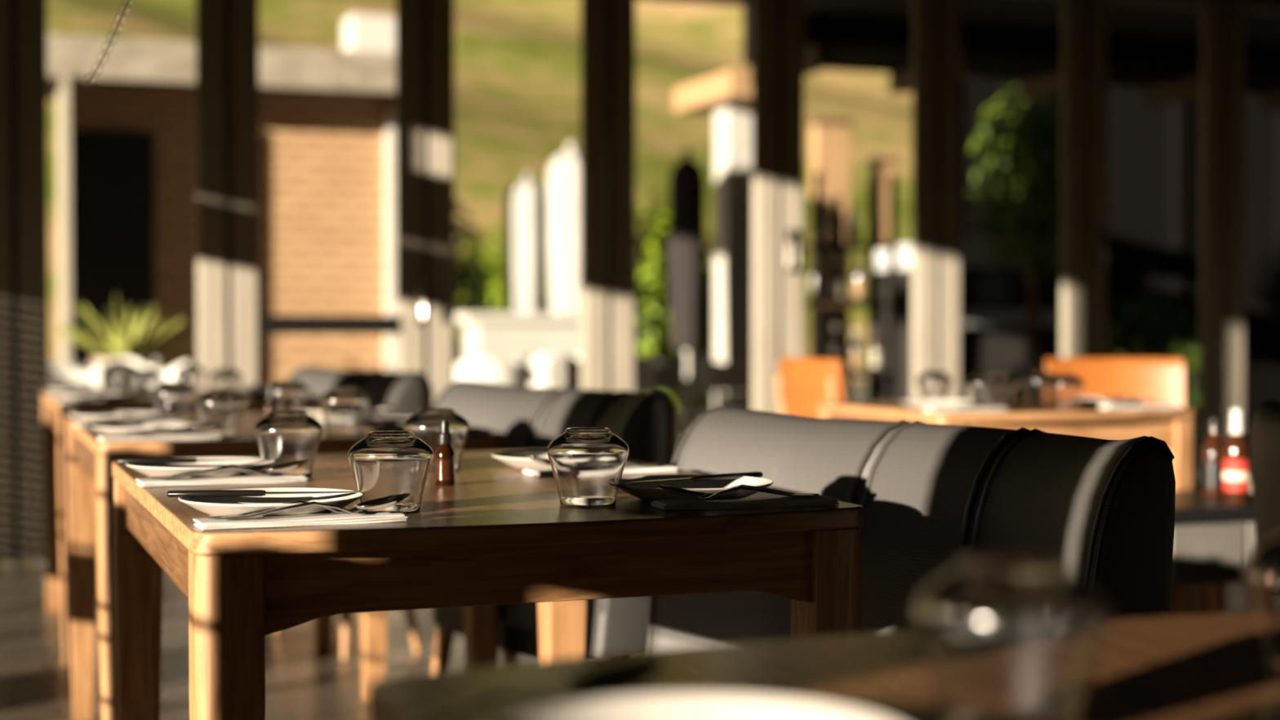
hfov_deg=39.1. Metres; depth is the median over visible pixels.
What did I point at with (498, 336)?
countertop
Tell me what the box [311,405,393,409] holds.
knife
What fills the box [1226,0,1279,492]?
door
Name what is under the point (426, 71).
trim
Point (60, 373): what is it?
chair
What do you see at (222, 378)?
tumbler
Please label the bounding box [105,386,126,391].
bowl
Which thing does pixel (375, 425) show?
plate
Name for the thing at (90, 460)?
dining table
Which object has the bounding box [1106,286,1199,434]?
shrub
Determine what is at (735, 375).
chair
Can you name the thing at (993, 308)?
wall
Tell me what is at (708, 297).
shrub
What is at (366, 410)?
fork
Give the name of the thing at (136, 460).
knife
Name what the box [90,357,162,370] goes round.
pot
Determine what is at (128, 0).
bead strand
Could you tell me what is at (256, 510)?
fork
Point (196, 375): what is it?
tumbler
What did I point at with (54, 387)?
knife
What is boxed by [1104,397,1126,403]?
bowl
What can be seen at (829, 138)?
timber post
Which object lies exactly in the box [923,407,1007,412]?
napkin
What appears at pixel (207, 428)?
bowl
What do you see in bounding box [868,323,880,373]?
bottle
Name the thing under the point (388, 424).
bowl
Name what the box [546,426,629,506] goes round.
tumbler
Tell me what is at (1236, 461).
bottle
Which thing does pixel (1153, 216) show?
wall
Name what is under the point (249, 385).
knife
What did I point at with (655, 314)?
shrub
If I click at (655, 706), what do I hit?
plate
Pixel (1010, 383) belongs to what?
tumbler
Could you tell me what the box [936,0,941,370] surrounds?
trim
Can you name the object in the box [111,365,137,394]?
tumbler
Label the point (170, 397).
tumbler
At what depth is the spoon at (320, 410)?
4.18 m
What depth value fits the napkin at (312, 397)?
5.36 m
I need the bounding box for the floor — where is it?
[0,560,1255,719]
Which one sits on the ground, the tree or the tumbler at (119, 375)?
the tree
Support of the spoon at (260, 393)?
on the napkin at (312, 397)
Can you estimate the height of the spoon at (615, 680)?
0.022 m
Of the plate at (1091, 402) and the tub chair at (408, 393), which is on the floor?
the tub chair at (408, 393)
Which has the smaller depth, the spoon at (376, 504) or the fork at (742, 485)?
the spoon at (376, 504)
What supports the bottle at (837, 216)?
on the shelf
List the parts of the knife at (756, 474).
blade, handle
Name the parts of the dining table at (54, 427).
leg, leg, leg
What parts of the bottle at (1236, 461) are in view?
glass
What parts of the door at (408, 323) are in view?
rail, handle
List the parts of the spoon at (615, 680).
handle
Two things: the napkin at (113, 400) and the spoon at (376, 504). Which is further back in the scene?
the napkin at (113, 400)
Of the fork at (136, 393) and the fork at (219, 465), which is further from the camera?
the fork at (136, 393)
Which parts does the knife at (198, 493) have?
handle, blade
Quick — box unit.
[342,13,395,53]
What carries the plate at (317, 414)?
on the dining table at (90, 460)
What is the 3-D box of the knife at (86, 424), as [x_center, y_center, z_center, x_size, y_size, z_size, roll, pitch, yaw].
[-0.995,0.129,3.604,0.222,0.008,0.018,0,1,-10]
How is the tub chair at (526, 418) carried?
on the floor
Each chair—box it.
[48,360,117,386]
[65,356,159,371]
[92,360,189,388]
[287,365,433,659]
[431,379,677,671]
[454,355,530,386]
[515,351,553,387]
[560,352,581,388]
[564,355,581,389]
[635,354,711,426]
[680,353,751,440]
[775,357,845,417]
[1044,358,1206,614]
[1250,399,1279,547]
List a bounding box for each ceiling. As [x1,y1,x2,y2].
[654,0,1279,43]
[742,6,1279,112]
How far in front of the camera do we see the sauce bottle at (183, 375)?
5.67 m
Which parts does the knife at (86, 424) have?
handle, blade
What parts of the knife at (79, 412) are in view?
handle, blade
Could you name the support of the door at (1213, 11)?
attached to the trim
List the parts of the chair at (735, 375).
leg, seat, leg, backrest, leg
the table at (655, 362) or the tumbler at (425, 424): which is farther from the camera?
the table at (655, 362)
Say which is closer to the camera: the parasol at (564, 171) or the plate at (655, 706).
the plate at (655, 706)
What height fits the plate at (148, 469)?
0.023 m
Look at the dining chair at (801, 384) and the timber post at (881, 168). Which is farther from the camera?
the timber post at (881, 168)
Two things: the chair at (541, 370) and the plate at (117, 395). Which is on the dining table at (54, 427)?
the plate at (117, 395)
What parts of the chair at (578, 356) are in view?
backrest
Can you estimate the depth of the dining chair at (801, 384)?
6.05 m
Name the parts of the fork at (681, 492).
handle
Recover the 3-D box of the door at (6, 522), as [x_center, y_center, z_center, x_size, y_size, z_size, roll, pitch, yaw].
[-2.941,-0.522,7.163,0.830,2.680,0.055,0,1,-21]
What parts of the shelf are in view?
post, post, post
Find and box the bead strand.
[79,0,132,88]
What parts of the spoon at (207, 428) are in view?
handle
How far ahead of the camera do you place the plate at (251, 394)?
5.40 m
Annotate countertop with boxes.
[454,312,581,388]
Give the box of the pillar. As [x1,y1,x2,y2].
[673,68,752,409]
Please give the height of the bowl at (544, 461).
0.017 m
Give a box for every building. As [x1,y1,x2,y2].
[47,33,396,384]
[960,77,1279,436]
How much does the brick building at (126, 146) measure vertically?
2.900 m
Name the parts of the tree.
stem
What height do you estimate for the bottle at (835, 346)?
0.270 m
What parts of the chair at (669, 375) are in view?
backrest, leg, seat, leg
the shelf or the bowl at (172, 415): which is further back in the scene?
the shelf
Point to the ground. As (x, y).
(858, 388)
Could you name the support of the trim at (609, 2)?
on the floor
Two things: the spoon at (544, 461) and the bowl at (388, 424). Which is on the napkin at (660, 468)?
the spoon at (544, 461)
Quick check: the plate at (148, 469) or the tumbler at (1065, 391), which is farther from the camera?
the tumbler at (1065, 391)
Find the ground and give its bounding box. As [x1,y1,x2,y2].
[0,380,1252,562]
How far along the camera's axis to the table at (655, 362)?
11.94 m
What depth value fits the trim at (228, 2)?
7.59 m
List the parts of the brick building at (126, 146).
door, corner post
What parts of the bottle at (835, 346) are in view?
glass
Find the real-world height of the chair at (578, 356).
0.831 m
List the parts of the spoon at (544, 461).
handle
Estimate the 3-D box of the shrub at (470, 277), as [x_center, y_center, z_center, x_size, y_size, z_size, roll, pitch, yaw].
[-1.382,-0.099,13.719,0.501,2.286,0.814,0,1,-21]
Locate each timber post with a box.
[806,118,853,401]
[866,157,900,400]
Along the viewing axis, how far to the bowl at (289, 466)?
2.52 m
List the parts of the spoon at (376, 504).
handle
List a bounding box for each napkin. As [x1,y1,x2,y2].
[57,399,140,403]
[73,420,182,426]
[97,433,221,441]
[135,473,306,487]
[193,510,407,529]
[251,396,320,400]
[317,416,410,421]
[377,428,491,433]
[522,465,678,475]
[650,495,839,510]
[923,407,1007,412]
[1098,404,1182,408]
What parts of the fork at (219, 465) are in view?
handle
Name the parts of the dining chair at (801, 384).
leg, leg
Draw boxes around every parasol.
[505,171,547,312]
[547,142,581,313]
[669,149,705,431]
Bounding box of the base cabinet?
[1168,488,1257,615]
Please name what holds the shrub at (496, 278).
on the ground
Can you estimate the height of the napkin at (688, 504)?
0.008 m
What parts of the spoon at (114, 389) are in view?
handle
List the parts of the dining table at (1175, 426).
leg, leg, leg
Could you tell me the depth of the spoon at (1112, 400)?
4.81 m
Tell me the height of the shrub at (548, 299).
1.844 m
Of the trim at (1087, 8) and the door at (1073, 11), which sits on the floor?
the trim at (1087, 8)
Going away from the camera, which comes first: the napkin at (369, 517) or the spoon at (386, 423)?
the napkin at (369, 517)
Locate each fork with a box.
[62,392,137,399]
[67,387,108,392]
[80,412,177,422]
[106,423,214,435]
[146,460,298,478]
[207,493,395,518]
[366,409,409,416]
[626,460,662,465]
[693,484,818,498]
[1102,398,1170,404]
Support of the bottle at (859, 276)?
on the shelf
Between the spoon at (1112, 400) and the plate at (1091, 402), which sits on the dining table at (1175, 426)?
the plate at (1091, 402)
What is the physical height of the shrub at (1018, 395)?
0.863 m
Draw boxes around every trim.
[10,0,19,565]
[225,0,232,368]
[423,0,429,379]
[607,0,612,391]
[777,0,782,375]
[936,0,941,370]
[1084,0,1089,358]
[1222,0,1228,447]
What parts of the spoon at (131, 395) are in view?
handle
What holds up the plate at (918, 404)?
on the dining table at (1175, 426)
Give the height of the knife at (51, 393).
0.008 m
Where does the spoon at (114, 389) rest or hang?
on the napkin
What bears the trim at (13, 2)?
on the floor
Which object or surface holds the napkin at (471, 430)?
on the dining table at (90, 460)
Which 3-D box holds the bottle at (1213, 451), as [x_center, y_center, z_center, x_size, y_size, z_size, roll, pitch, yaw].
[1.463,0.249,4.589,0.057,0.200,0.057,0,1,-21]
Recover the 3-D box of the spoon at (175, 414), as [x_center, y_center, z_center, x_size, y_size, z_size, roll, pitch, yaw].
[-1.113,0.125,3.978,0.208,0.022,0.039,0,1,-19]
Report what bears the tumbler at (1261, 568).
on the dining table at (1207, 666)
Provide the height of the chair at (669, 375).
0.831 m
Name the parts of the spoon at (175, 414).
handle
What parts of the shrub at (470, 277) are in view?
stem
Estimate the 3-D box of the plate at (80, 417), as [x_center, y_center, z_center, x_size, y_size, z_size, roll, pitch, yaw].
[-1.183,0.132,4.071,0.209,0.023,0.209,0,1,22]
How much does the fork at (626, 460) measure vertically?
0.019 m
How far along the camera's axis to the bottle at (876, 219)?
9.86 m
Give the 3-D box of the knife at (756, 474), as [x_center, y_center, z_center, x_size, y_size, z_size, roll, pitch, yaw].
[0.069,0.152,2.304,0.222,0.008,0.018,-1,1,-36]
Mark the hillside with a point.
(517, 62)
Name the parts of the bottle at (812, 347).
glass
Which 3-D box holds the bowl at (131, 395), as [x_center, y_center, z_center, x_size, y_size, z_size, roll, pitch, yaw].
[-1.476,0.101,5.217,0.064,0.017,0.039,0,1,-20]
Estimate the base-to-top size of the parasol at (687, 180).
2.155 m
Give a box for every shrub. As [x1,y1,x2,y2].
[454,198,490,362]
[454,223,507,338]
[545,252,714,358]
[635,191,708,446]
[690,235,714,411]
[960,366,1039,399]
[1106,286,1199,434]
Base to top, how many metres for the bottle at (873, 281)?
0.240 m
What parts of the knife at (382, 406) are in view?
handle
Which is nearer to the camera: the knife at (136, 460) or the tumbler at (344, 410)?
the knife at (136, 460)
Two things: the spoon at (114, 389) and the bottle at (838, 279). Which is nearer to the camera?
the spoon at (114, 389)
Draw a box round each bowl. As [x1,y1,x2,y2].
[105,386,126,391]
[119,391,142,397]
[155,410,184,418]
[190,422,223,431]
[250,390,266,395]
[263,459,309,472]
[353,493,410,510]
[377,419,403,427]
[525,455,551,466]
[566,657,664,698]
[656,484,707,497]
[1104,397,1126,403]
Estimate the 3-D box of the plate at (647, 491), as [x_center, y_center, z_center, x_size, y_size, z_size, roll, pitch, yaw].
[0.064,0.164,2.271,0.209,0.023,0.209,0,1,-21]
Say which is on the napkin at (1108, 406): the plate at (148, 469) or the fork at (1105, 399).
the fork at (1105, 399)
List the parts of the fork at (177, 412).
handle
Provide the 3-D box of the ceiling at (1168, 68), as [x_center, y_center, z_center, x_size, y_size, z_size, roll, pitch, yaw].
[4.526,-2.016,11.907,8.000,0.660,0.900,0,1,-21]
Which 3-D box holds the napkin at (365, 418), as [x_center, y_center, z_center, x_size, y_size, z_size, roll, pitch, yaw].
[-0.634,0.137,4.187,0.227,0.008,0.056,0,1,-15]
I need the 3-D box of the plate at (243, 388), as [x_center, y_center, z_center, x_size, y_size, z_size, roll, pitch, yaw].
[-1.308,0.098,5.970,0.209,0.023,0.209,0,1,23]
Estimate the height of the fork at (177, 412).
0.019 m
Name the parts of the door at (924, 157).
handle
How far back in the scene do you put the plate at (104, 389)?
5.73 m
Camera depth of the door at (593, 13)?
8.14 m
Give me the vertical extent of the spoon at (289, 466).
0.022 m
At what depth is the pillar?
12.23 m
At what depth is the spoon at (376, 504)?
1.99 m
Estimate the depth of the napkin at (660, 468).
2.67 m
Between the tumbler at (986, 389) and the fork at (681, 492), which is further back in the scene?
the tumbler at (986, 389)
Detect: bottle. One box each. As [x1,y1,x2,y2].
[179,368,187,383]
[264,385,277,417]
[435,420,454,485]
[808,253,814,302]
[811,211,824,243]
[811,342,824,359]
[829,323,842,359]
[831,194,844,243]
[832,258,845,302]
[846,201,858,244]
[850,328,862,373]
[853,253,865,302]
[866,259,879,302]
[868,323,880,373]
[869,195,882,244]
[1202,418,1224,497]
[1222,408,1250,502]
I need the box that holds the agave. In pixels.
[54,295,197,370]
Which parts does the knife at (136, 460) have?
handle, blade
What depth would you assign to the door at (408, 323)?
7.72 m
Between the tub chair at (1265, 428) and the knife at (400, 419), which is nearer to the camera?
the tub chair at (1265, 428)
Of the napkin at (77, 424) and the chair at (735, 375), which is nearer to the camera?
the napkin at (77, 424)
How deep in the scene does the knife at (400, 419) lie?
3.76 m
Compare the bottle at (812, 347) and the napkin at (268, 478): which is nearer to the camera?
the napkin at (268, 478)
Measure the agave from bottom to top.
1.181 m
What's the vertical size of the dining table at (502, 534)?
0.750 m
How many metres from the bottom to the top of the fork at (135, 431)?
0.019 m
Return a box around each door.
[0,0,13,561]
[16,0,226,560]
[231,0,425,385]
[428,0,607,404]
[612,0,778,413]
[782,0,937,399]
[940,0,1086,399]
[1088,0,1225,483]
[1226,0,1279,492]
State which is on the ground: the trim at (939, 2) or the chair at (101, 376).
the chair at (101, 376)
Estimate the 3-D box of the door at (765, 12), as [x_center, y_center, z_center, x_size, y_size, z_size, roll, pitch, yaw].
[0.255,-0.543,8.371,0.830,2.680,0.055,0,1,-21]
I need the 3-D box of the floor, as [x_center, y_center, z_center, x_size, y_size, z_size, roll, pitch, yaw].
[1.849,0.950,3.694,8.800,0.100,10.110,0,1,-21]
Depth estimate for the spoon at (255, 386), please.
5.87 m
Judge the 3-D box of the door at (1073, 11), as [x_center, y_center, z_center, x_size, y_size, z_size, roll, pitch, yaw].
[1.853,-0.554,8.974,0.830,2.680,0.055,0,1,-21]
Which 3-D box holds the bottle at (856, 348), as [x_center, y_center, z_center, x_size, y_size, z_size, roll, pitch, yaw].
[1.185,-0.049,9.845,0.069,0.240,0.069,0,1,-21]
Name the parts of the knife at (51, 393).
handle, blade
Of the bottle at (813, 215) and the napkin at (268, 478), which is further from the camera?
the bottle at (813, 215)
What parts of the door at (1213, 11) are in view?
handle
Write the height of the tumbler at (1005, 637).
0.092 m
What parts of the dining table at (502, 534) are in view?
leg, leg, leg, leg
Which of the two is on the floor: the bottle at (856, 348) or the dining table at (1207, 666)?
the dining table at (1207, 666)
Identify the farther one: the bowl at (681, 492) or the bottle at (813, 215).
the bottle at (813, 215)
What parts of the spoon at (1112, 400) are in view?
handle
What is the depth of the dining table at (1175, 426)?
4.78 m
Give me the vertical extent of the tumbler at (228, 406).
0.092 m
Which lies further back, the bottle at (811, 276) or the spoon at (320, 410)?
the bottle at (811, 276)
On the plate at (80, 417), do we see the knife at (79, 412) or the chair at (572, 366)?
the knife at (79, 412)
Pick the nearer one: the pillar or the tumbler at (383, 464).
the tumbler at (383, 464)
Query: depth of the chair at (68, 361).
9.82 m
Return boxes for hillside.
[46,0,912,380]
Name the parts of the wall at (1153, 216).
post, post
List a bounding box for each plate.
[45,387,113,392]
[53,393,127,399]
[68,411,164,422]
[91,422,199,435]
[125,457,275,478]
[177,487,363,517]
[239,386,268,391]
[240,390,266,398]
[302,408,390,418]
[361,417,408,431]
[491,449,551,470]
[502,693,888,719]
[618,474,773,502]
[900,399,979,409]
[1079,396,1146,407]
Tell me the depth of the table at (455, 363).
11.39 m
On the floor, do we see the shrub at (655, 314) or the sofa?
the sofa
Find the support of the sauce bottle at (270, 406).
on the dining table at (90, 460)
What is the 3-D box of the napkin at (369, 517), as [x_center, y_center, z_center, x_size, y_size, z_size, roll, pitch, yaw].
[-0.373,0.176,1.985,0.227,0.008,0.056,0,1,-24]
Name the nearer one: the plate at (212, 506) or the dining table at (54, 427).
the plate at (212, 506)
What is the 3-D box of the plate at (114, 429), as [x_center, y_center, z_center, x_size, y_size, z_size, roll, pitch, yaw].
[-0.981,0.141,3.576,0.209,0.023,0.209,0,1,13]
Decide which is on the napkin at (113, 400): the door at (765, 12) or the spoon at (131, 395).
the spoon at (131, 395)
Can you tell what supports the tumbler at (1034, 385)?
on the dining table at (1175, 426)
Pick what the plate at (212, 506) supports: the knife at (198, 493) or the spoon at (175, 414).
the knife at (198, 493)
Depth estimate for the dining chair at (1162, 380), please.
6.12 m
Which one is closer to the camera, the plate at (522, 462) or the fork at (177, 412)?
the plate at (522, 462)
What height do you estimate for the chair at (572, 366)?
0.831 m
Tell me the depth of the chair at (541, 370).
11.34 m
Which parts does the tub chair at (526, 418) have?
leg, leg, seat frame, seat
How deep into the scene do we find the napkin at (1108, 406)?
4.83 m
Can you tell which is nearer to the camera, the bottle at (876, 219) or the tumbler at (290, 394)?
the tumbler at (290, 394)
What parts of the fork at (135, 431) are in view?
handle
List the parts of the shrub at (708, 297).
stem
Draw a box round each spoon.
[66,391,142,399]
[72,386,126,392]
[87,410,184,422]
[112,422,223,435]
[156,459,309,479]
[220,493,410,519]
[240,386,267,391]
[250,390,320,396]
[316,408,406,416]
[377,419,477,428]
[419,657,664,719]
[525,455,657,466]
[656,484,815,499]
[1104,397,1169,404]
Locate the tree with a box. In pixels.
[964,85,1062,376]
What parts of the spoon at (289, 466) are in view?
handle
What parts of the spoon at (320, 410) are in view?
handle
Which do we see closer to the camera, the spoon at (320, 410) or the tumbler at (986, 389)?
the spoon at (320, 410)
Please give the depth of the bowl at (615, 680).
1.04 m
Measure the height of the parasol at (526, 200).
2.175 m
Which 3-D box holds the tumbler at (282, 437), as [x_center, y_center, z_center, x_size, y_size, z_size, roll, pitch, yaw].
[-0.521,0.122,2.666,0.101,0.092,0.101,0,1,26]
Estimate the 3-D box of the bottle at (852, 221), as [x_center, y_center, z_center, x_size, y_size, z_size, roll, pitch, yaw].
[1.168,-0.750,9.880,0.069,0.240,0.069,0,1,-21]
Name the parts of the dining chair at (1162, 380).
backrest, seat, leg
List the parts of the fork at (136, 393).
handle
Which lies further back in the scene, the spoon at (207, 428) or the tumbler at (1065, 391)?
the tumbler at (1065, 391)
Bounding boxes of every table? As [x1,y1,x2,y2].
[41,388,333,666]
[65,411,502,719]
[111,448,862,719]
[367,612,1279,719]
[454,362,516,364]
[653,360,665,363]
[817,399,1195,615]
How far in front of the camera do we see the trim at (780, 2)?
8.49 m
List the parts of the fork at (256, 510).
handle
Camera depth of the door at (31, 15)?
7.33 m
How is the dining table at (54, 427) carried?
on the floor
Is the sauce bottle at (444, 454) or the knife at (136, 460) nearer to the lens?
the sauce bottle at (444, 454)
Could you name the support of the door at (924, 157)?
attached to the trim
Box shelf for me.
[804,171,897,400]
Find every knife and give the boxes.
[41,386,113,388]
[49,391,128,394]
[64,410,158,414]
[84,422,195,426]
[116,457,266,463]
[167,489,359,497]
[240,384,271,386]
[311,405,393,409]
[366,418,407,421]
[504,452,546,455]
[626,471,763,484]
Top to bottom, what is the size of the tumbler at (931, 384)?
0.092 m
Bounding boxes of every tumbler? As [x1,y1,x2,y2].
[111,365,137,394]
[127,368,162,400]
[151,381,196,422]
[174,364,206,393]
[195,388,247,435]
[208,368,243,392]
[253,410,323,475]
[266,379,310,410]
[319,387,368,433]
[347,431,433,512]
[403,408,469,471]
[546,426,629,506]
[914,554,1108,719]
[915,370,951,399]
[964,374,1003,407]
[988,372,1017,406]
[1022,371,1054,405]
[1045,373,1084,409]
[1243,534,1279,679]
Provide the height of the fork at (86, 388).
0.019 m
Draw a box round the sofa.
[646,406,1175,650]
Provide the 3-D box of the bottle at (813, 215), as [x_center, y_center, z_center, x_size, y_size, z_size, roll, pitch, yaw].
[0.962,-0.748,9.739,0.069,0.240,0.069,0,1,-21]
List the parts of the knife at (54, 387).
handle, blade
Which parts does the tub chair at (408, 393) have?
leg, backrest, leg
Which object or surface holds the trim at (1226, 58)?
on the floor
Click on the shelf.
(818, 246)
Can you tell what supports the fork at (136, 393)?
on the napkin at (113, 400)
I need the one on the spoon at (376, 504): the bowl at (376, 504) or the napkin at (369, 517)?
the bowl at (376, 504)
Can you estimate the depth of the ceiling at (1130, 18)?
10.04 m
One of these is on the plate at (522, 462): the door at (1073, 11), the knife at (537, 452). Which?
the knife at (537, 452)
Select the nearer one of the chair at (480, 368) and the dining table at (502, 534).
the dining table at (502, 534)
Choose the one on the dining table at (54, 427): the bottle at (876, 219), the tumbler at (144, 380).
the tumbler at (144, 380)
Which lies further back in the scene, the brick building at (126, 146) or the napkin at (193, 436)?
the brick building at (126, 146)

